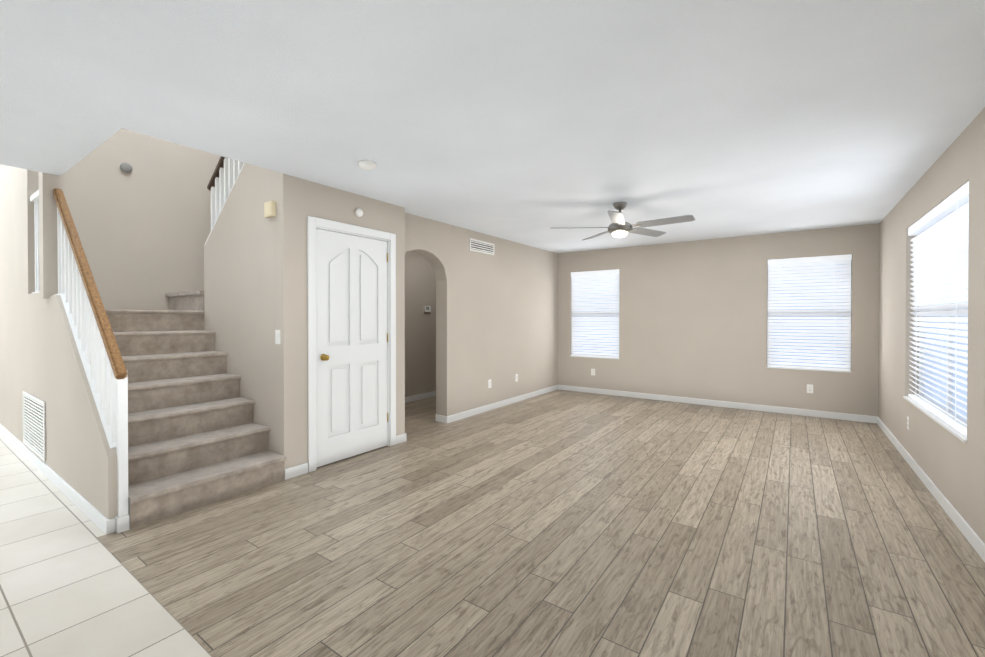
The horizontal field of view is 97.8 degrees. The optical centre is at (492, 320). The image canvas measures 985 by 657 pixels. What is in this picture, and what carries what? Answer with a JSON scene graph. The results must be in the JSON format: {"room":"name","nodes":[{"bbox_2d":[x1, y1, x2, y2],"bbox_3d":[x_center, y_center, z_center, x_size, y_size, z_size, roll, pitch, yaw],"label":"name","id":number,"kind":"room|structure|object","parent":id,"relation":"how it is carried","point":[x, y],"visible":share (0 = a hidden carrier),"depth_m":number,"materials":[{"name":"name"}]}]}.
{"room":"empty living room","nodes":[
{"label":"empty living room","id":0,"kind":"room"},
{"bbox_2d":[0,164,117,519],"bbox_3d":[-5.078,-1.333,4.539,6.815,5.200,0.127,0,1,35],"label":"wall","id":1,"kind":"structure","parent":0,"point":[40,357],"depth_m":3.46,"materials":[{"name":"beige paint"}]},
{"bbox_2d":[30,190,38,292],"bbox_3d":[-3.922,-0.685,3.758,0.728,0.895,0.060,0,1,35],"label":"guard","id":2,"kind":"object","parent":1,"relation":"on","point":[34,197],"visible":0.1,"depth_m":3.85,"materials":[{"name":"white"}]},
{"bbox_2d":[23,391,45,460],"bbox_3d":[-4.051,0.915,3.795,0.910,0.485,0.012,0,1,35],"label":"air vent","id":3,"kind":"object","parent":1,"relation":"in","point":[34,424],"visible":1,"depth_m":3.75,"materials":[{"name":"white plastic"}]},
{"bbox_2d":[0,424,115,534],"bbox_3d":[-5.004,1.225,4.475,6.631,0.085,0.030,0,1,35],"label":"baseboard","id":4,"kind":"structure","parent":1,"relation":"attached to","point":[101,521],"depth_m":3.12,"materials":[{"name":"white wood"}]},
{"bbox_2d":[53,188,129,532],"bbox_3d":[-2.853,0.113,3.023,1.605,2.330,0.068,0,1,35],"label":"stair railing","id":5,"kind":"object","parent":1,"relation":"on","point":[106,371],"visible":0.96,"depth_m":2.84,"materials":[{"name":"white wood"}]},
{"bbox_2d":[0,433,212,656],"bbox_3d":[-4.484,1.338,1.614,11.170,0.100,4.085,0,1,35],"label":"floor","id":6,"kind":"structure","parent":0,"point":[71,585],"depth_m":2.05,"materials":[{"name":"white tile"}]},
{"bbox_2d":[65,128,220,309],"bbox_3d":[-3.594,-1.335,4.892,0.120,5.200,2.155,0,1,35],"label":"wall","id":7,"kind":"structure","parent":0,"point":[143,228],"depth_m":4.59,"materials":[{"name":"beige paint"}]},
{"bbox_2d":[120,163,131,172],"bbox_3d":[-3.798,-1.582,4.462,0.038,0.100,0.100,0,1,35],"label":"smoke detector","id":8,"kind":"object","parent":7,"relation":"attached to","point":[126,167],"visible":1,"depth_m":4.45,"materials":[{"name":"grey plastic"}]},
{"bbox_2d":[204,163,275,452],"bbox_3d":[-2.223,-0.298,3.885,1.452,3.140,0.120,0,1,35],"label":"wall","id":9,"kind":"structure","parent":0,"point":[239,286],"depth_m":3.75,"materials":[{"name":"beige paint"}]},
{"bbox_2d":[204,156,244,245],"bbox_3d":[-2.334,-1.494,3.954,1.219,1.541,0.120,0,1,35],"label":"stair railing","id":10,"kind":"object","parent":9,"relation":"on","point":[225,175],"visible":0.21,"depth_m":4.14,"materials":[{"name":"white wood"}]},
{"bbox_2d":[264,201,275,217],"bbox_3d":[-1.810,-0.900,3.493,0.120,0.120,0.040,0,1,35],"label":"box","id":11,"kind":"object","parent":9,"relation":"attached to","point":[269,209],"visible":1,"depth_m":3.47,"materials":[{"name":"beige plastic"}]},
{"bbox_2d":[275,330,279,343],"bbox_3d":[-1.732,0.135,3.463,0.070,0.114,0.010,0,1,35],"label":"light switch","id":12,"kind":"object","parent":9,"relation":"attached to","point":[277,336],"visible":1,"depth_m":3.46,"materials":[{"name":"white plastic"}]},
{"bbox_2d":[275,171,404,468],"bbox_3d":[-1.339,-0.204,3.986,0.120,2.950,1.300,0,1,35],"label":"wall","id":13,"kind":"structure","parent":0,"point":[298,201],"depth_m":3.54,"materials":[{"name":"beige paint"}]},
{"bbox_2d":[307,216,395,471],"bbox_3d":[-1.312,0.202,4.013,0.138,2.147,0.960,0,1,35],"label":"door frame","id":14,"kind":"structure","parent":13,"relation":"attached to","point":[314,224],"depth_m":3.77,"materials":[{"name":"white wood"}]},
{"bbox_2d":[316,229,387,466],"bbox_3d":[-1.268,0.238,3.984,0.097,2.042,0.790,0,1,35],"label":"closet door","id":15,"kind":"structure","parent":13,"relation":"in","point":[351,357],"depth_m":3.96,"materials":[{"name":"white wood"}]},
{"bbox_2d":[355,208,362,216],"bbox_3d":[-1.234,-0.999,3.992,0.038,0.080,0.080,0,1,35],"label":"sensor","id":16,"kind":"object","parent":13,"relation":"attached to","point":[358,212],"visible":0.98,"depth_m":3.98,"materials":[{"name":"white plastic"}]},
{"bbox_2d":[396,433,406,442],"bbox_3d":[-1.504,1.222,4.914,1.476,0.085,0.019,0,1,35],"label":"baseboard","id":17,"kind":"structure","parent":13,"relation":"attached to","point":[402,438],"depth_m":4.45,"materials":[{"name":"white wood"}]},
{"bbox_2d":[405,251,435,396],"bbox_3d":[-1.088,0.030,6.957,0.120,2.440,3.850,0,1,35],"label":"wall","id":18,"kind":"structure","parent":0,"point":[420,335],"depth_m":6.77,"materials":[{"name":"beige paint"}]},
{"bbox_2d":[405,391,435,402],"bbox_3d":[-1.035,1.208,6.927,0.016,0.085,3.853,0,1,35],"label":"baseboard","id":19,"kind":"structure","parent":18,"relation":"attached to","point":[430,394],"depth_m":6.75,"materials":[{"name":"white wood"}]},
{"bbox_2d":[424,306,430,311],"bbox_3d":[-1.043,-0.180,6.888,0.030,0.100,0.130,0,1,35],"label":"thermostat","id":20,"kind":"object","parent":18,"relation":"attached to","point":[427,308],"visible":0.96,"depth_m":6.87,"materials":[{"name":"white plastic"}]},
{"bbox_2d":[404,212,557,415],"bbox_3d":[-0.007,0.035,6.199,0.180,2.440,3.850,0,1,35],"label":"wall","id":21,"kind":"structure","parent":0,"point":[497,318],"depth_m":5.95,"materials":[{"name":"beige paint"}]},
{"bbox_2d":[435,414,443,420],"bbox_3d":[0.153,1.210,6.600,0.016,0.085,3.023,0,1,35],"label":"baseboard","id":22,"kind":"structure","parent":21,"relation":"attached to","point":[437,417],"depth_m":5.32,"materials":[{"name":"white wood"}]},
{"bbox_2d":[469,238,493,254],"bbox_3d":[-0.138,-0.992,5.838,0.012,0.160,0.560,0,1,35],"label":"air vent","id":23,"kind":"object","parent":21,"relation":"in","point":[475,245],"visible":1,"depth_m":5.81,"materials":[{"name":"white plastic"}]},
{"bbox_2d":[444,385,559,422],"bbox_3d":[0.304,1.211,6.483,0.019,0.085,3.005,0,1,35],"label":"baseboard","id":24,"kind":"structure","parent":21,"relation":"attached to","point":[447,419],"depth_m":6.11,"materials":[{"name":"white wood"}]},
{"bbox_2d":[0,0,984,252],"bbox_3d":[-0.515,-1.220,2.698,5.940,0.120,10.450,0,1,35],"label":"ceiling","id":25,"kind":"structure","parent":0,"point":[528,122],"depth_m":2.25,"materials":[{"name":"white paint"}]},
{"bbox_2d":[358,160,375,169],"bbox_3d":[-0.928,-1.144,3.190,0.130,0.038,0.130,0,1,35],"label":"smoke detector","id":26,"kind":"object","parent":25,"relation":"attached to","point":[366,164],"visible":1,"depth_m":3.15,"materials":[{"name":"white plastic"}]},
{"bbox_2d":[550,202,694,240],"bbox_3d":[1.309,-1.002,4.286,1.303,0.339,1.347,0,1,35],"label":"ceiling fan","id":27,"kind":"object","parent":25,"relation":"hanging from","point":[619,227],"visible":1,"depth_m":4.22,"materials":[{"name":"silver metal"}]},
{"bbox_2d":[96,389,984,656],"bbox_3d":[0.221,1.316,4.662,6.970,0.100,6.420,0,1,35],"label":"floor","id":28,"kind":"structure","parent":0,"point":[560,523],"depth_m":2.42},
{"bbox_2d":[105,291,286,529],"bbox_3d":[-2.556,-0.095,4.172,2.412,2.730,2.151,0,1,35],"label":"staircase","id":29,"kind":"structure","parent":28,"relation":"on","point":[197,437],"depth_m":3.37,"materials":[{"name":"carpet"}]},
{"bbox_2d":[558,223,878,415],"bbox_3d":[2.443,0.030,6.923,5.940,2.440,0.150,0,1,35],"label":"wall","id":30,"kind":"structure","parent":0,"point":[692,319],"depth_m":6.25,"materials":[{"name":"beige paint"}]},
{"bbox_2d":[570,269,618,358],"bbox_3d":[1.764,-0.098,7.382,0.876,1.486,0.147,0,1,35],"label":"window","id":31,"kind":"structure","parent":30,"relation":"in","point":[595,314],"depth_m":7.37,"materials":[{"name":"white plastic"}]},
{"bbox_2d":[560,385,875,422],"bbox_3d":[2.937,1.211,6.487,4.326,0.085,0.016,0,1,35],"label":"baseboard","id":32,"kind":"structure","parent":30,"relation":"attached to","point":[785,410],"depth_m":6.13,"materials":[{"name":"white wood"}]},
{"bbox_2d":[767,254,851,372],"bbox_3d":[4.171,-0.086,5.693,0.896,1.486,0.147,0,1,35],"label":"window","id":33,"kind":"structure","parent":30,"relation":"in","point":[808,313],"depth_m":5.67,"materials":[{"name":"white plastic"}]},
{"bbox_2d":[807,384,812,392],"bbox_3d":[4.157,0.899,5.629,0.070,0.114,0.008,0,1,35],"label":"electrical outlet","id":34,"kind":"object","parent":30,"relation":"attached to","point":[809,388],"visible":1,"depth_m":5.63,"materials":[{"name":"white plastic"}]},
{"bbox_2d":[878,108,984,542],"bbox_3d":[1.811,0.073,0.983,0.150,2.440,10.300,0,1,35],"label":"wall","id":35,"kind":"structure","parent":0,"point":[951,465],"depth_m":3.05,"materials":[{"name":"beige paint"}]},
{"bbox_2d":[876,416,984,561],"bbox_3d":[3.521,1.232,3.567,0.016,0.085,4.082,0,1,35],"label":"baseboard","id":36,"kind":"structure","parent":35,"relation":"attached to","point":[979,546],"depth_m":2.96,"materials":[{"name":"white wood"}]},
{"bbox_2d":[903,181,968,442],"bbox_3d":[3.368,-0.058,3.224,0.147,1.566,1.736,0,1,35],"label":"window","id":37,"kind":"structure","parent":35,"relation":"in","point":[940,244],"depth_m":3.16,"materials":[{"name":"white plastic"}]}
]}

